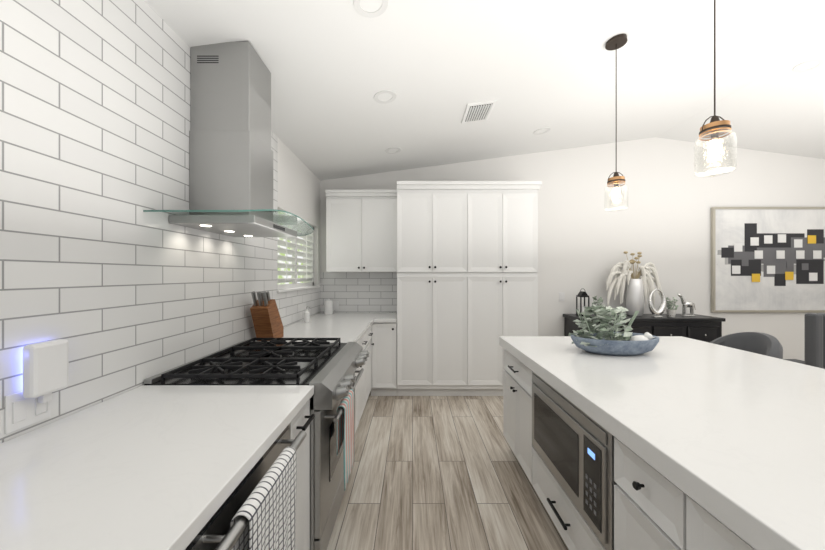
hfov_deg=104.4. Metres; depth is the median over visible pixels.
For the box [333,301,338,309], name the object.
outlet
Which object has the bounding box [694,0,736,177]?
pendant light
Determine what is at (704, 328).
sideboard
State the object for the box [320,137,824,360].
wall
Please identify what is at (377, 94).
recessed light
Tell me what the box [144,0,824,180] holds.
ceiling
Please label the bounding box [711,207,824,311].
painting
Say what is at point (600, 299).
potted plant
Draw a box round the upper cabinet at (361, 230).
[325,190,396,271]
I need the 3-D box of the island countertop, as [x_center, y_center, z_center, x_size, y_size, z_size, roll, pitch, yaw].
[1.468,0.540,0.570,1.505,0.071,4.140,0,0,0]
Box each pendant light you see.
[604,33,628,210]
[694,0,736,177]
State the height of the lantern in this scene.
0.348 m
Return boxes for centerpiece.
[569,304,658,355]
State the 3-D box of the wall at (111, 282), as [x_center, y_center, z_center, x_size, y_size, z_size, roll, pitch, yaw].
[-1.340,0.070,0.955,0.200,2.700,7.110,0,0,0]
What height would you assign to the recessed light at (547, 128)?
0.033 m
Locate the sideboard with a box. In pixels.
[563,314,725,342]
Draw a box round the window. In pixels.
[278,236,302,284]
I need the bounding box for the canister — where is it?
[324,299,332,314]
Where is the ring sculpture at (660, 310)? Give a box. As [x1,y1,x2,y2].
[648,289,666,317]
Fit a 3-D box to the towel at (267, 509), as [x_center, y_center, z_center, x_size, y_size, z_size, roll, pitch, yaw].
[-0.407,0.844,0.910,0.053,0.552,0.309,0,0,0]
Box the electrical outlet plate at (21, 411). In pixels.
[5,391,50,433]
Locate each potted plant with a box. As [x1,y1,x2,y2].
[592,296,605,315]
[666,297,677,316]
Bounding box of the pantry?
[397,181,541,395]
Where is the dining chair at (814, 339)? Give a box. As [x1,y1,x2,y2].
[783,313,824,368]
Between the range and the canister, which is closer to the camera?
the range
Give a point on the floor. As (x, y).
(437, 472)
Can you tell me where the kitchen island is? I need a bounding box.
[499,344,762,549]
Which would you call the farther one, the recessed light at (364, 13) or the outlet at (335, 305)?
the outlet at (335, 305)
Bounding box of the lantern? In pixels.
[576,288,589,315]
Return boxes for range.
[144,338,368,549]
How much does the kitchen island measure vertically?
0.845 m
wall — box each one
[0,0,319,443]
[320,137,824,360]
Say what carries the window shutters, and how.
attached to the window
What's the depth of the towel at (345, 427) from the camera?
1.71 m
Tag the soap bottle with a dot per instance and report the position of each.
(306, 316)
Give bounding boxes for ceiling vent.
[461,100,496,122]
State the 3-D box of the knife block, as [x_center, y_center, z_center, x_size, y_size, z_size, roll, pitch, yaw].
[-1.120,0.312,2.467,0.130,0.385,0.302,0,0,0]
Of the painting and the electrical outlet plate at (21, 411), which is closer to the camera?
the electrical outlet plate at (21, 411)
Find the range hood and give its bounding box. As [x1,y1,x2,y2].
[143,42,313,236]
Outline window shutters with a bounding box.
[277,225,319,292]
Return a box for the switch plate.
[559,292,563,300]
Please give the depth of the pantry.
3.70 m
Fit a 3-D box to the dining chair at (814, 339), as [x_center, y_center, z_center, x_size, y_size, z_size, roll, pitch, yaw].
[3.970,0.890,3.240,0.500,1.060,0.580,0,0,0]
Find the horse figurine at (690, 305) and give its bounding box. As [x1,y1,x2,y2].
[677,293,695,316]
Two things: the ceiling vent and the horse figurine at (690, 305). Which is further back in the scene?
the horse figurine at (690, 305)
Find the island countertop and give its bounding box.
[499,336,824,549]
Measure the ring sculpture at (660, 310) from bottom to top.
0.354 m
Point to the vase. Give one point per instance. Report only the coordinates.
(638, 291)
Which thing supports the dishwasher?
on the floor
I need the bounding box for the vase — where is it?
[606,251,662,315]
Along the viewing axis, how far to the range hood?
1.78 m
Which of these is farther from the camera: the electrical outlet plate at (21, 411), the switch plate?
the switch plate
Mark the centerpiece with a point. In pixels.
(602, 340)
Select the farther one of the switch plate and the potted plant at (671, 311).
the switch plate
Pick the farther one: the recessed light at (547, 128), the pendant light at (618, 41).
the recessed light at (547, 128)
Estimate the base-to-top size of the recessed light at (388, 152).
0.033 m
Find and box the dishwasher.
[185,423,306,549]
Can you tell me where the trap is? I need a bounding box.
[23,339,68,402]
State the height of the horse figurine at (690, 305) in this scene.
0.287 m
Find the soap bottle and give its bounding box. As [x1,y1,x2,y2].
[304,306,309,322]
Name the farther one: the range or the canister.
the canister
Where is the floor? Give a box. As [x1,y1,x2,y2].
[327,391,568,549]
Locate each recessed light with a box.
[353,0,387,17]
[374,90,395,103]
[385,147,400,153]
[534,127,550,134]
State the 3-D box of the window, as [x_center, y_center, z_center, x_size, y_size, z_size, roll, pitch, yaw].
[-1.450,-0.245,3.570,0.010,0.870,1.360,0,0,0]
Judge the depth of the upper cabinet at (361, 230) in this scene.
3.99 m
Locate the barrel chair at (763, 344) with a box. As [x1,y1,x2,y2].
[710,332,782,358]
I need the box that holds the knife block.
[250,291,283,340]
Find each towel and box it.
[231,446,296,549]
[337,389,353,490]

